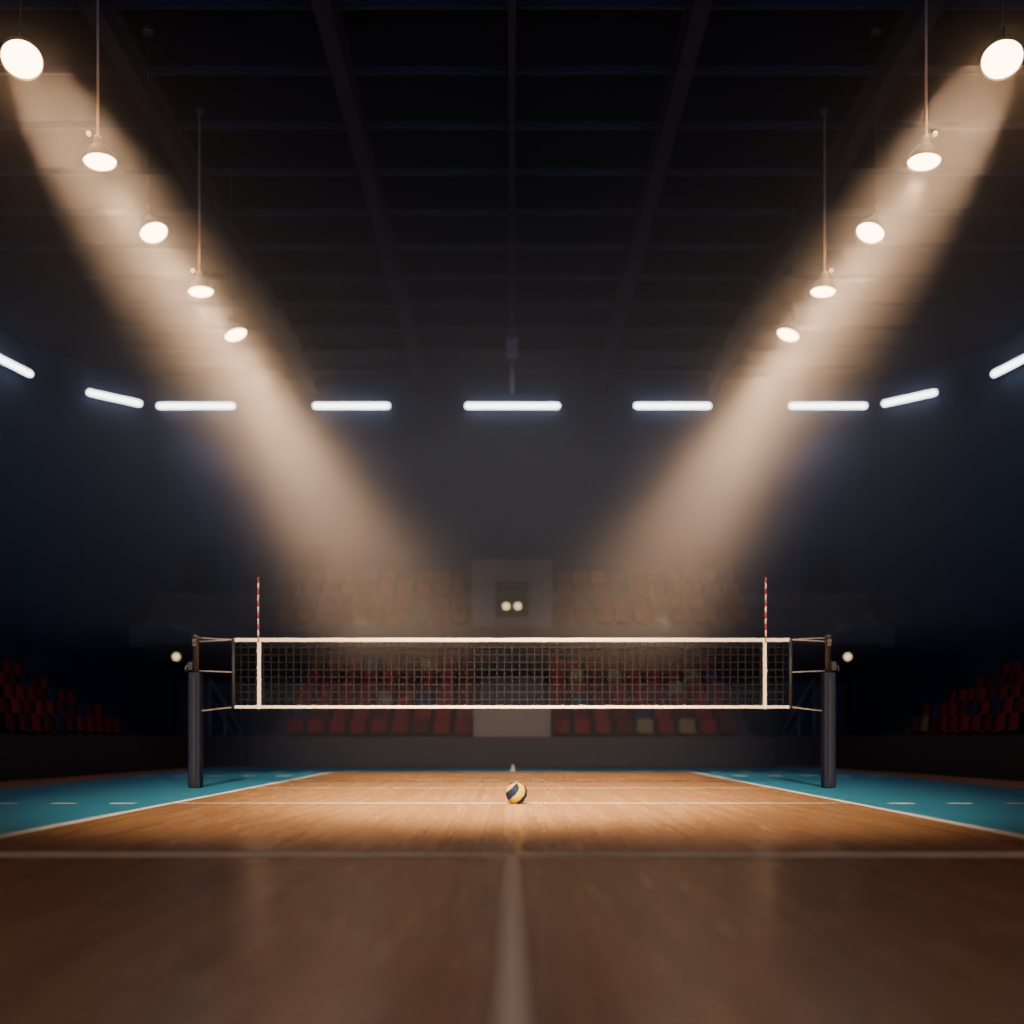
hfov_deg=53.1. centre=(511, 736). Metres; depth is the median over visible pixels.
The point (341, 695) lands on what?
seat
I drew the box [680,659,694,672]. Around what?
seat
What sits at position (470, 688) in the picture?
seat
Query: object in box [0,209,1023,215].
beam
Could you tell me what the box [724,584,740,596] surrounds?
seat
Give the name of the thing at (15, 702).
seat
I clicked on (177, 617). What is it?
balcony
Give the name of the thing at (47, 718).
seat
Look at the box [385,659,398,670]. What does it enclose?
seat
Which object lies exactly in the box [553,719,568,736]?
seat
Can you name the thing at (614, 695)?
seat
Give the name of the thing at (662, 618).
seat
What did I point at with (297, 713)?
seat
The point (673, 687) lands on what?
seat
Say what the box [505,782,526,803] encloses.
volleyball
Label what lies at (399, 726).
seat
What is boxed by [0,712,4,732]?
seat
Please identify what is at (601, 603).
seat
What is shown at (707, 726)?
seat
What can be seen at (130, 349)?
beam
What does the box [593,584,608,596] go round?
seat
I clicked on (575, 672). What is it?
seat
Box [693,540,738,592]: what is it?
doorway
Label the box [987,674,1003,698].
seat
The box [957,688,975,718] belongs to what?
seat
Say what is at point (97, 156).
pendant spotlight
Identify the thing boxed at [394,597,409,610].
seat
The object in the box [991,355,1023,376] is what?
linear light
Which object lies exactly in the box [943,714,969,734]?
seat
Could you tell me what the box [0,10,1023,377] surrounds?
ceiling
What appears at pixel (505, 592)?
scoreboard
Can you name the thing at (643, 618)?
seat
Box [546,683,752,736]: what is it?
stand
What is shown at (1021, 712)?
seat
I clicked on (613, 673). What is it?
seat
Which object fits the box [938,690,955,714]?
seat
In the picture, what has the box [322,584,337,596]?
seat
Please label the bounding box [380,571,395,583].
seat
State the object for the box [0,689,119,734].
stand
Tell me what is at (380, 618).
seat
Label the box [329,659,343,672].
seat
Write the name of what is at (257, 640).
net
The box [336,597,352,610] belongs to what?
seat
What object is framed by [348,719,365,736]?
seat
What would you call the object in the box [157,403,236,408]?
linear light
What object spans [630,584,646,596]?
seat
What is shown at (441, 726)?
seat
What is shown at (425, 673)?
seat
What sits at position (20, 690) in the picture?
seat
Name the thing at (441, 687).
seat
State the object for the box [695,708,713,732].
seat
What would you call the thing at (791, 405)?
linear light
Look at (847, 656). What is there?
wall lamp
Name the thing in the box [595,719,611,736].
seat
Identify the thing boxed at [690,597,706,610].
seat
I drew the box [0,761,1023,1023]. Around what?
floor
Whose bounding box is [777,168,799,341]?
pendant spotlight
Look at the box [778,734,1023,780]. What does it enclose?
board
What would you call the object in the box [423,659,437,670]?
seat
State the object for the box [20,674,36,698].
seat
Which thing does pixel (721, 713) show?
seat
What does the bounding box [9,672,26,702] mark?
seat
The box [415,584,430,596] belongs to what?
seat
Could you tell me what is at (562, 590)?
seat
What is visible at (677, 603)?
seat
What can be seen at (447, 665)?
seat
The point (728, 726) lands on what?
seat
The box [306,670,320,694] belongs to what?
seat
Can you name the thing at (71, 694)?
seat
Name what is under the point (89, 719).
seat
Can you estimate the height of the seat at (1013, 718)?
0.860 m
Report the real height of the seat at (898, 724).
0.860 m
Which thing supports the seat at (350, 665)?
on the stand at (286, 713)
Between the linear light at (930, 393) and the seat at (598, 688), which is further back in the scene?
the linear light at (930, 393)
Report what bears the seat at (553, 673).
on the stand at (737, 713)
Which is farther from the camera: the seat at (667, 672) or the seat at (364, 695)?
the seat at (667, 672)
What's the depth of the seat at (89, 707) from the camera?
29.22 m
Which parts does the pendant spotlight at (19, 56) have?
lamp shade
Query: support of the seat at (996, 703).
on the stand at (1020, 723)
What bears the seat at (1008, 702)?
on the stand at (1020, 723)
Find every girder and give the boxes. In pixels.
[76,0,317,393]
[311,0,426,393]
[508,0,515,393]
[597,0,712,393]
[706,0,947,393]
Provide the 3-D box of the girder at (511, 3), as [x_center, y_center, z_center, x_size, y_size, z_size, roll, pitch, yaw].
[0.000,-12.390,15.050,0.140,0.620,42.100,0,0,0]
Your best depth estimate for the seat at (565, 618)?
33.69 m
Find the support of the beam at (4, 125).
attached to the ceiling
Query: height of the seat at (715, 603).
0.860 m
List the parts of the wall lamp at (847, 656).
lamp glass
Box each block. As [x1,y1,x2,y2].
[143,643,246,763]
[777,643,880,763]
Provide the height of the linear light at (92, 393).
0.200 m
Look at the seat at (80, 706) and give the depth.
28.60 m
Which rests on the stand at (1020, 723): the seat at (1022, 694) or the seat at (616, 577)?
the seat at (1022, 694)
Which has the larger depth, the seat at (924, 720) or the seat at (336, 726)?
the seat at (336, 726)
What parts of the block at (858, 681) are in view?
door panel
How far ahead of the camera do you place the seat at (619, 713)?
32.00 m
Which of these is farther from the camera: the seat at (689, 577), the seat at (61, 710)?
the seat at (689, 577)
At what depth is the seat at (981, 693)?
28.00 m
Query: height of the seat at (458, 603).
0.860 m
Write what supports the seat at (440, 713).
on the stand at (286, 713)
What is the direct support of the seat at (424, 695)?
on the stand at (286, 713)
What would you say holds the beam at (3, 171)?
attached to the ceiling
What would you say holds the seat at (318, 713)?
on the stand at (286, 713)
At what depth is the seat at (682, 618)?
33.68 m
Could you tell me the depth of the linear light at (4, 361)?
32.11 m
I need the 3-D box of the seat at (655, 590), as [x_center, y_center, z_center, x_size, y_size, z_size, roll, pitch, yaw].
[4.950,-4.830,34.917,0.500,0.860,0.515,0,0,0]
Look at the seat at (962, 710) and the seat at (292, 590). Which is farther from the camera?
the seat at (292, 590)
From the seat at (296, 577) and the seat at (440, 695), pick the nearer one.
the seat at (440, 695)
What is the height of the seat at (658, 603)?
0.860 m
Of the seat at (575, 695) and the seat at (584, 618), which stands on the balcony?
the seat at (584, 618)
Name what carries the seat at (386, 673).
on the stand at (286, 713)
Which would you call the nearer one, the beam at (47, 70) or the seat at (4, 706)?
the beam at (47, 70)
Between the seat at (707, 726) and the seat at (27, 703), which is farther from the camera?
the seat at (707, 726)
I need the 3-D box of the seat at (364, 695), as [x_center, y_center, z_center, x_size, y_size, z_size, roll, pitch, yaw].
[-4.700,-0.970,32.517,0.500,0.860,0.515,0,0,0]
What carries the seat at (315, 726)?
on the stand at (286, 713)
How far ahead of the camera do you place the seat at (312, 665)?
34.89 m
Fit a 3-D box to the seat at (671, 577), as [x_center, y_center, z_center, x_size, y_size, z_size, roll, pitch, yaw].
[5.590,-5.380,35.638,0.500,0.860,0.515,0,0,0]
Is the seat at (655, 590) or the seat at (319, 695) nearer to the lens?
the seat at (319, 695)
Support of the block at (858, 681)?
on the floor
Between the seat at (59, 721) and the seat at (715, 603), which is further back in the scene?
the seat at (715, 603)
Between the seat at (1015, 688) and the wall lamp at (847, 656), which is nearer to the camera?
the seat at (1015, 688)
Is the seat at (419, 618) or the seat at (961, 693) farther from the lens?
the seat at (419, 618)
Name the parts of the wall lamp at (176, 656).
lamp glass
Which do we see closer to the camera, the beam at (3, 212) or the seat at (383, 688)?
the beam at (3, 212)
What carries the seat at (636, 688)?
on the stand at (737, 713)
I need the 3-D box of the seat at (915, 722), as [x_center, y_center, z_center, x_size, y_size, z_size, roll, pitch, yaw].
[11.068,-0.130,28.560,0.515,0.860,0.500,0,0,0]
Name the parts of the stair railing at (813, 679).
railing post, railing post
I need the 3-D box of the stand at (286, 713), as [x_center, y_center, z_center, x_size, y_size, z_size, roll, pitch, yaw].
[-4.275,-0.475,32.860,6.250,2.650,4.320,0,0,0]
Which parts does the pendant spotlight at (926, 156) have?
lamp shade, hanging rod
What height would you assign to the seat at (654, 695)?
0.860 m
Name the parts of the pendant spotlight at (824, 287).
lamp shade, hanging rod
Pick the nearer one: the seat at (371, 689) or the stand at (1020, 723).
the stand at (1020, 723)
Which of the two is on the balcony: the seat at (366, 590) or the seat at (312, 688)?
the seat at (366, 590)
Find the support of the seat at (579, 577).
on the balcony
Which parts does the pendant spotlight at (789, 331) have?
lamp shade, hanging rod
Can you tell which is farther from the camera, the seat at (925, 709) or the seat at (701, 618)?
the seat at (701, 618)
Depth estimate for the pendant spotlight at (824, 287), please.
20.69 m
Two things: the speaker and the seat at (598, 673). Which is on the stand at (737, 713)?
the seat at (598, 673)
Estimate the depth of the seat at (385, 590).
35.12 m
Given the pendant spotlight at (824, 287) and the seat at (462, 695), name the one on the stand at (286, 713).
the seat at (462, 695)
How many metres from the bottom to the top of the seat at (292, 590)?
0.860 m
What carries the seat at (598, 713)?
on the stand at (737, 713)
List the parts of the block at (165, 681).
door panel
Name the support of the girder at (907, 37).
attached to the ceiling
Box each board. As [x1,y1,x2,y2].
[0,734,245,780]
[249,737,774,765]
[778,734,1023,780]
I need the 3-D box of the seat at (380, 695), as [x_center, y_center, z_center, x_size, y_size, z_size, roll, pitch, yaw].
[-4.060,-0.970,32.517,0.500,0.860,0.515,0,0,0]
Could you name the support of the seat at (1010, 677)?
on the stand at (1020, 723)
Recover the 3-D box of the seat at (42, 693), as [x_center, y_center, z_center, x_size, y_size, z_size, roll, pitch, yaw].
[-12.627,-0.930,27.940,0.515,0.860,0.500,0,0,0]
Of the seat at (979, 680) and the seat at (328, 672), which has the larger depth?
the seat at (328, 672)
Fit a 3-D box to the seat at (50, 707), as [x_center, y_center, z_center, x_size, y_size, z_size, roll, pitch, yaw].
[-11.848,-0.530,26.700,0.515,0.860,0.500,0,0,0]
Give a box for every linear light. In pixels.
[0,355,32,376]
[84,390,141,406]
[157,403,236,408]
[313,403,390,408]
[465,403,559,408]
[633,403,710,408]
[787,403,866,408]
[882,390,939,406]
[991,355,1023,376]
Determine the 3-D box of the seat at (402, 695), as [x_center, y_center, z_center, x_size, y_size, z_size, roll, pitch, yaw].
[-3.420,-0.970,32.517,0.500,0.860,0.515,0,0,0]
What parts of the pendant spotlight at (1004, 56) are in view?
lamp shade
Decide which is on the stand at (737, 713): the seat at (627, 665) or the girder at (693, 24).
the seat at (627, 665)
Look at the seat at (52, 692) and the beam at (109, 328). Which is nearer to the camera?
the seat at (52, 692)
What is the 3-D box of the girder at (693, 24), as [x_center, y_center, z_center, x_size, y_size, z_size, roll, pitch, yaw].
[3.150,-12.390,15.050,0.300,0.620,42.100,0,0,0]
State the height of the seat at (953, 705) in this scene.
0.860 m
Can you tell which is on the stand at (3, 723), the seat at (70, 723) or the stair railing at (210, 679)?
the seat at (70, 723)
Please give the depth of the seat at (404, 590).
35.12 m
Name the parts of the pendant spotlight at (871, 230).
lamp shade, hanging rod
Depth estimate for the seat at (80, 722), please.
26.78 m
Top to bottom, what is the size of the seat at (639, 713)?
0.860 m
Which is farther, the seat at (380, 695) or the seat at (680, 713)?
the seat at (380, 695)
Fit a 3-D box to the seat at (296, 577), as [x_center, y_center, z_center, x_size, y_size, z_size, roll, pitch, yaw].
[-7.510,-5.380,35.638,0.500,0.860,0.515,0,0,0]
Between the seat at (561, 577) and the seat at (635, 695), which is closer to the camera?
the seat at (635, 695)
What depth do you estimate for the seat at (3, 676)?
27.43 m
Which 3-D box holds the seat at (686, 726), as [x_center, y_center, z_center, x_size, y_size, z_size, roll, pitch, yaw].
[5.340,-0.130,31.078,0.500,0.860,0.515,0,0,0]
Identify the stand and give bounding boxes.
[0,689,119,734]
[271,683,477,736]
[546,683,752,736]
[904,689,1023,734]
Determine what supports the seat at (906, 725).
on the stand at (1020, 723)
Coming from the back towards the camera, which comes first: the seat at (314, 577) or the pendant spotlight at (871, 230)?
the seat at (314, 577)
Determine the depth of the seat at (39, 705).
26.15 m
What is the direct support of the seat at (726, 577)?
on the balcony
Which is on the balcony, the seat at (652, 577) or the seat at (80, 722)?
the seat at (652, 577)
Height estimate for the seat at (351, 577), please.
0.860 m
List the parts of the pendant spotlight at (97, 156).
hanging rod, lamp shade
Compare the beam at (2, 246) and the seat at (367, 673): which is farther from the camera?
the seat at (367, 673)
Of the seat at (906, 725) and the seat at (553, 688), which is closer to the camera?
the seat at (906, 725)
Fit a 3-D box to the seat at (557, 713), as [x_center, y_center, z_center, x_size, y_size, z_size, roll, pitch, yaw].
[1.500,-0.550,31.797,0.500,0.860,0.515,0,0,0]
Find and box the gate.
[473,708,550,736]
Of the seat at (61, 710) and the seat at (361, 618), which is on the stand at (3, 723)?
the seat at (61, 710)
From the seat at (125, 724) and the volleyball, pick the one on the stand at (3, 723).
the seat at (125, 724)
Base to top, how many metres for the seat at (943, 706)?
0.860 m
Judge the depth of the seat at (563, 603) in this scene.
34.41 m
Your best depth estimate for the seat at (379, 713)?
32.00 m
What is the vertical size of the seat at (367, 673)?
0.860 m
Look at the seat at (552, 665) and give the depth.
34.89 m
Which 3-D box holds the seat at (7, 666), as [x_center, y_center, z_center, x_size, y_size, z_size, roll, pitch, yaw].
[-14.188,-1.730,29.180,0.515,0.860,0.500,0,0,0]
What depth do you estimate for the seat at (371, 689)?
33.45 m
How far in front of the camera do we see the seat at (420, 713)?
32.00 m
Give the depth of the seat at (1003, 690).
26.78 m
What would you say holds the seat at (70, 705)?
on the stand at (3, 723)
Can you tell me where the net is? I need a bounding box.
[199,577,824,710]
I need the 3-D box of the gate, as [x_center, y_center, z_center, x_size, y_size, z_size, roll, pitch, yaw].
[0.000,-0.035,30.230,2.280,1.770,0.120,0,0,0]
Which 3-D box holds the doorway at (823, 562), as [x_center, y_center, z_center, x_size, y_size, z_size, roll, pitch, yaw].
[11.000,-5.950,36.110,1.600,2.000,0.120,0,0,0]
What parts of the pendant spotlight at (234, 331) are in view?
hanging rod, lamp shade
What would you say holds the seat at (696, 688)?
on the stand at (737, 713)
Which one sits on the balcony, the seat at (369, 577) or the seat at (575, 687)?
the seat at (369, 577)
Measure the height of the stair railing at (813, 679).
2.618 m
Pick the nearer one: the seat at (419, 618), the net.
the net
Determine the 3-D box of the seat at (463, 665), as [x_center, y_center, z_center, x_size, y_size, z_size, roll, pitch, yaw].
[-1.500,-2.230,34.678,0.500,0.860,0.515,0,0,0]
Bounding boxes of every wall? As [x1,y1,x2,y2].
[0,330,146,734]
[147,378,876,760]
[877,330,1023,734]
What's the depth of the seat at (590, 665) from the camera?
34.89 m
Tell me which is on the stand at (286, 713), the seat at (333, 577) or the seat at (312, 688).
the seat at (312, 688)
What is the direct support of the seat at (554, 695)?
on the stand at (737, 713)
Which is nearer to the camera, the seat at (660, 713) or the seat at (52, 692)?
the seat at (52, 692)
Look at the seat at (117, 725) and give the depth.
29.26 m
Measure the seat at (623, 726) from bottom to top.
0.860 m
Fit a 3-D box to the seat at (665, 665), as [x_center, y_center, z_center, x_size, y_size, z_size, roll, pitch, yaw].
[5.340,-2.230,34.678,0.500,0.860,0.515,0,0,0]
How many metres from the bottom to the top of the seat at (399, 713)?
0.860 m
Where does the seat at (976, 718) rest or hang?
on the stand at (1020, 723)
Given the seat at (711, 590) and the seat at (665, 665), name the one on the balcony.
the seat at (711, 590)
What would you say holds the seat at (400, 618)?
on the balcony
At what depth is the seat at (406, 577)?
35.85 m
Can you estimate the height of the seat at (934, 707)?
0.860 m
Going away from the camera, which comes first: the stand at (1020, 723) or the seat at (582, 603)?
the stand at (1020, 723)
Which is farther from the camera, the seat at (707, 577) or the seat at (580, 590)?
the seat at (707, 577)
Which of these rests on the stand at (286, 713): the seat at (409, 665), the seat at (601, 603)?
the seat at (409, 665)
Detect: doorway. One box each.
[177,540,222,592]
[285,540,330,592]
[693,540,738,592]
[801,540,846,592]
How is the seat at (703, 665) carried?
on the stand at (737, 713)
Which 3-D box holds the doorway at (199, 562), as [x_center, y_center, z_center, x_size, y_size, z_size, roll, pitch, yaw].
[-11.000,-5.950,36.110,1.600,2.000,0.120,0,0,0]
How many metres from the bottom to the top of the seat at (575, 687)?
0.860 m
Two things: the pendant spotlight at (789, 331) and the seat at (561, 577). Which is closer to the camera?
the pendant spotlight at (789, 331)
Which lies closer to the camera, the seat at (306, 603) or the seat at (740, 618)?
the seat at (740, 618)
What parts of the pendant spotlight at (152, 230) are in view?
hanging rod, lamp shade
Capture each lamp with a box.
[171,651,181,661]
[500,603,523,609]
[842,651,852,661]
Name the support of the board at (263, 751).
on the floor
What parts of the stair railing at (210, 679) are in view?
railing post, railing post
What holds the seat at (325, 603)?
on the balcony
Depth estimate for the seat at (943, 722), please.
26.78 m
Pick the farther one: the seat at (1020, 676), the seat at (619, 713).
the seat at (619, 713)
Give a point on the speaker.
(511, 343)
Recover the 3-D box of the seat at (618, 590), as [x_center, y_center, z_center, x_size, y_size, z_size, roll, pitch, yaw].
[3.670,-4.830,34.917,0.500,0.860,0.515,0,0,0]
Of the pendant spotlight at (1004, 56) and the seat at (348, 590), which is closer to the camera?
the pendant spotlight at (1004, 56)
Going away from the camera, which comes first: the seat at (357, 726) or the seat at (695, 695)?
the seat at (357, 726)
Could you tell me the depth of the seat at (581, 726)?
31.28 m
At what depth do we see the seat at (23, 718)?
23.66 m
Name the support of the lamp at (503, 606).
attached to the scoreboard
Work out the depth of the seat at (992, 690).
27.39 m
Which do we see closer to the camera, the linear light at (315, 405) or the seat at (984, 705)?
the seat at (984, 705)
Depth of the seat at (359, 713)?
32.00 m
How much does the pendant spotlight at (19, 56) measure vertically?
3.851 m
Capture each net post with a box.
[185,634,202,787]
[821,634,838,787]
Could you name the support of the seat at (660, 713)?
on the stand at (737, 713)
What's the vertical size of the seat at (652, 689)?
0.860 m
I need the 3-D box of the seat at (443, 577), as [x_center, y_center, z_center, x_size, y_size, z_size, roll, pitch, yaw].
[-2.390,-5.380,35.638,0.500,0.860,0.515,0,0,0]
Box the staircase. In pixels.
[478,678,545,705]
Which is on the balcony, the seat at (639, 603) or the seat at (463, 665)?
the seat at (639, 603)
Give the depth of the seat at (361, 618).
33.69 m
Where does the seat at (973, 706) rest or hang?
on the stand at (1020, 723)
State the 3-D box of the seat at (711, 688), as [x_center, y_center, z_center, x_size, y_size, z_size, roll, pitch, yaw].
[6.620,-1.390,33.237,0.500,0.860,0.515,0,0,0]
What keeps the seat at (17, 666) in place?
on the stand at (3, 723)
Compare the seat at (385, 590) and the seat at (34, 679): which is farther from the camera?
the seat at (385, 590)
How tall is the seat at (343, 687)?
0.860 m
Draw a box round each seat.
[0,671,15,701]
[0,684,10,715]
[0,696,17,732]
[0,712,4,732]
[3,661,19,689]
[4,683,22,716]
[5,712,34,733]
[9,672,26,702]
[11,697,30,732]
[14,663,30,690]
[16,685,34,716]
[18,713,46,734]
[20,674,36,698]
[23,698,42,732]
[27,686,45,712]
[31,675,46,698]
[31,713,58,734]
[35,699,54,732]
[38,687,55,713]
[41,676,56,699]
[43,714,69,734]
[46,700,64,732]
[48,688,66,718]
[54,714,80,734]
[56,701,75,729]
[58,689,75,714]
[65,715,90,734]
[67,702,85,730]
[68,690,85,714]
[76,703,95,730]
[76,715,100,734]
[86,703,104,730]
[86,716,109,734]
[95,704,112,732]
[95,716,118,734]
[105,717,126,734]
[113,717,134,734]
[122,718,142,734]
[283,584,299,596]
[285,719,302,736]
[289,571,304,583]
[289,708,307,732]
[293,611,310,626]
[294,693,312,719]
[298,597,314,610]
[302,681,315,695]
[306,571,322,583]
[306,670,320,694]
[306,719,323,736]
[310,659,324,672]
[310,708,328,732]
[313,611,329,626]
[315,693,332,719]
[317,597,333,610]
[321,681,335,695]
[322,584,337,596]
[325,670,339,694]
[326,571,340,583]
[327,719,344,736]
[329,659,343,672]
[331,708,348,732]
[332,611,349,626]
[335,693,352,719]
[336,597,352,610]
[341,584,355,596]
[341,681,355,695]
[343,571,358,583]
[344,670,358,694]
[348,659,360,672]
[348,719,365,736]
[352,611,368,626]
[352,708,369,732]
[355,693,372,719]
[356,597,371,610]
[359,584,374,596]
[360,681,375,695]
[362,571,377,583]
[363,670,378,683]
[366,659,380,672]
[370,719,386,736]
[372,611,388,626]
[373,708,389,732]
[375,597,390,610]
[377,584,393,596]
[377,693,392,719]
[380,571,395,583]
[380,681,394,693]
[383,670,397,683]
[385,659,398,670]
[391,719,407,736]
[392,611,407,626]
[393,708,410,732]
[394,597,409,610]
[396,584,411,596]
[396,693,412,719]
[399,571,413,583]
[400,681,413,693]
[402,670,416,681]
[404,659,418,670]
[411,611,426,626]
[412,719,428,736]
[413,597,428,610]
[414,708,430,718]
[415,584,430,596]
[416,693,432,719]
[417,571,432,583]
[419,681,433,693]
[420,670,435,681]
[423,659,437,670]
[431,611,446,626]
[433,597,447,610]
[433,719,449,736]
[434,584,449,596]
[435,708,450,718]
[436,571,450,583]
[437,693,452,705]
[438,681,453,693]
[440,670,454,681]
[442,659,455,670]
[451,611,465,626]
[452,597,466,610]
[453,584,467,596]
[454,571,468,583]
[455,719,470,736]
[456,708,471,718]
[457,693,472,705]
[458,681,473,693]
[460,670,473,681]
[461,659,473,668]
[550,659,562,668]
[550,670,563,681]
[550,681,565,693]
[551,693,566,705]
[552,708,567,718]
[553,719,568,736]
[555,571,569,583]
[556,584,570,596]
[557,597,571,610]
[558,611,572,626]
[568,659,581,670]
[569,670,583,681]
[570,681,585,693]
[571,693,586,705]
[573,571,587,583]
[573,708,588,718]
[574,584,589,596]
[574,719,590,736]
[576,597,590,610]
[577,611,592,626]
[586,659,600,670]
[588,670,603,681]
[590,681,604,693]
[591,571,606,583]
[591,693,607,719]
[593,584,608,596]
[593,708,609,718]
[595,597,610,610]
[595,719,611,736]
[597,611,612,626]
[605,659,619,670]
[607,670,621,681]
[610,571,624,583]
[610,681,623,693]
[611,693,627,719]
[612,584,627,596]
[613,708,630,732]
[614,597,629,610]
[616,611,631,626]
[616,719,632,736]
[625,659,638,670]
[626,670,640,683]
[628,571,643,583]
[629,681,643,693]
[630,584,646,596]
[631,693,646,719]
[633,597,648,610]
[634,708,650,732]
[635,611,651,626]
[637,719,653,736]
[643,659,657,672]
[645,670,660,683]
[646,571,661,583]
[648,681,663,693]
[649,584,664,596]
[651,693,668,719]
[652,597,667,610]
[654,708,671,732]
[655,611,671,626]
[658,719,675,736]
[663,659,675,672]
[665,571,680,583]
[665,670,679,694]
[668,584,682,596]
[668,681,682,695]
[671,597,687,610]
[671,693,688,719]
[674,611,691,626]
[675,708,692,732]
[679,719,696,736]
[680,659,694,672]
[683,571,697,583]
[684,670,698,694]
[686,584,701,596]
[688,681,702,695]
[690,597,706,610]
[691,693,708,719]
[694,611,710,626]
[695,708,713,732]
[699,659,713,672]
[700,719,717,736]
[701,571,717,583]
[703,670,717,694]
[705,584,721,596]
[708,681,721,695]
[709,597,725,610]
[711,693,729,719]
[713,611,730,626]
[716,708,734,732]
[719,571,734,583]
[721,719,738,736]
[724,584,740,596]
[733,611,750,626]
[881,718,901,734]
[889,717,910,734]
[897,717,918,734]
[905,716,928,734]
[911,704,928,732]
[914,716,937,734]
[919,703,937,730]
[923,715,947,734]
[928,703,947,730]
[933,715,958,734]
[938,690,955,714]
[938,702,956,730]
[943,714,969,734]
[948,689,965,714]
[948,701,967,729]
[954,714,980,734]
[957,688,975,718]
[959,700,977,732]
[965,713,992,734]
[967,676,982,699]
[968,687,985,713]
[969,699,988,732]
[977,675,992,698]
[977,713,1005,734]
[978,686,996,712]
[981,698,1000,732]
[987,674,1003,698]
[989,685,1007,716]
[989,712,1018,733]
[993,663,1009,690]
[993,697,1012,732]
[997,672,1014,702]
[1001,683,1019,716]
[1004,661,1020,689]
[1006,696,1023,732]
[1008,671,1023,701]
[1013,684,1023,715]
[1019,712,1023,732]
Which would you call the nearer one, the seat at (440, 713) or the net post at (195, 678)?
the net post at (195, 678)
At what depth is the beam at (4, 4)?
17.62 m
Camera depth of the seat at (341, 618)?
33.68 m
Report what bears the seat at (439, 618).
on the balcony
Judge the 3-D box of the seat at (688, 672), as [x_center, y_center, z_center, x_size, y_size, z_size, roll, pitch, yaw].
[5.980,-1.810,33.958,0.500,0.860,0.515,0,0,0]
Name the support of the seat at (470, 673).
on the stand at (286, 713)
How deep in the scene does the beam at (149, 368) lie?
35.12 m
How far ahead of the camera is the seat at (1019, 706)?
24.30 m
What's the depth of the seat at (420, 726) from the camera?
31.28 m
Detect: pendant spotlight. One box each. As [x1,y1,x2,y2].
[0,0,43,80]
[82,0,116,171]
[139,26,167,243]
[188,106,213,297]
[224,168,246,341]
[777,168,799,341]
[810,106,835,297]
[856,26,884,243]
[907,0,941,171]
[980,0,1023,80]
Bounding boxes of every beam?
[0,0,1023,9]
[0,66,1023,74]
[0,121,1023,129]
[0,168,1023,175]
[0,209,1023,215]
[0,244,1023,249]
[57,275,966,280]
[83,302,940,306]
[107,326,916,330]
[128,347,895,351]
[148,367,875,370]
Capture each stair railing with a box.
[209,678,240,734]
[783,678,814,734]
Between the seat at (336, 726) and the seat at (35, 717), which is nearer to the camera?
the seat at (35, 717)
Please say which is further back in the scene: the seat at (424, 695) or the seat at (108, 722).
the seat at (424, 695)
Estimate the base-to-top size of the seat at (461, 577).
0.860 m
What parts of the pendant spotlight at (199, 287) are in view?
hanging rod, lamp shade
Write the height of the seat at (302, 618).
0.860 m
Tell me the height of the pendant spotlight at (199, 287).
3.741 m
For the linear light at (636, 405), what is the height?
0.200 m
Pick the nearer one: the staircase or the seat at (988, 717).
the seat at (988, 717)
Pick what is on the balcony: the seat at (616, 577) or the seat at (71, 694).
the seat at (616, 577)
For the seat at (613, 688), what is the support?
on the stand at (737, 713)
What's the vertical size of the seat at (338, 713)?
0.860 m
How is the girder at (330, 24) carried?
attached to the ceiling
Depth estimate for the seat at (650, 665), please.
34.89 m
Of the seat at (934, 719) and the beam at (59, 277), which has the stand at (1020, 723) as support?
the seat at (934, 719)
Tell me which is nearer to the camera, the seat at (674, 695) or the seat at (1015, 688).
the seat at (1015, 688)
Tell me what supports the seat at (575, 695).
on the stand at (737, 713)
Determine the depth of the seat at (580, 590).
35.12 m
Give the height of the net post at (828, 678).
2.560 m
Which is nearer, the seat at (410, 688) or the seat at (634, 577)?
the seat at (410, 688)
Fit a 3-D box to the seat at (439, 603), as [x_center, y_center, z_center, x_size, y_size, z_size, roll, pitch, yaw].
[-2.390,-4.280,34.197,0.500,0.860,0.515,0,0,0]
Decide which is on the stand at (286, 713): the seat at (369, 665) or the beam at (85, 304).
the seat at (369, 665)
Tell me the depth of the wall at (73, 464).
34.37 m
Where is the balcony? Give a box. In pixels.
[129,593,894,648]
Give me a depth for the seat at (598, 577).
35.84 m
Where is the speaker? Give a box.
[506,325,517,357]
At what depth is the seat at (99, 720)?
28.02 m
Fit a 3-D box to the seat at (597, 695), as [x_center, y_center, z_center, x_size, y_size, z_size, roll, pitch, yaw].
[2.780,-0.970,32.517,0.500,0.860,0.515,0,0,0]
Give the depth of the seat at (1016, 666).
29.25 m
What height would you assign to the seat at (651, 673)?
0.860 m
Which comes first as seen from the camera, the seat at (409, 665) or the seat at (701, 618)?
the seat at (701, 618)
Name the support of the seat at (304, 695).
on the stand at (286, 713)
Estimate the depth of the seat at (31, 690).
27.39 m
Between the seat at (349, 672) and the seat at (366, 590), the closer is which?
the seat at (349, 672)
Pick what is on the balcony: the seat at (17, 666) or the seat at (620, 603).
the seat at (620, 603)
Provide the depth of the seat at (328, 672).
34.17 m
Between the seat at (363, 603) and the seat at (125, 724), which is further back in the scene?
the seat at (363, 603)
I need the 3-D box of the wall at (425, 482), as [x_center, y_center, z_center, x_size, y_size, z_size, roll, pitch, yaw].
[0.000,-5.925,36.350,25.800,13.550,0.300,0,0,0]
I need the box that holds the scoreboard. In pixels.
[472,559,551,626]
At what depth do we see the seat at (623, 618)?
33.68 m
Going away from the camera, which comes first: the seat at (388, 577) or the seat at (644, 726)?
the seat at (644, 726)
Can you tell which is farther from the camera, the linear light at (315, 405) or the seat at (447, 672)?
the linear light at (315, 405)
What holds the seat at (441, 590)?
on the balcony
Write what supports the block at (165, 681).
on the floor
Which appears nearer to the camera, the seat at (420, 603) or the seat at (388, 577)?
the seat at (420, 603)
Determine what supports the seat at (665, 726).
on the stand at (737, 713)
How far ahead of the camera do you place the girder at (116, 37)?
21.79 m
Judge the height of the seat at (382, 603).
0.860 m
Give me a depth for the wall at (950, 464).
34.43 m

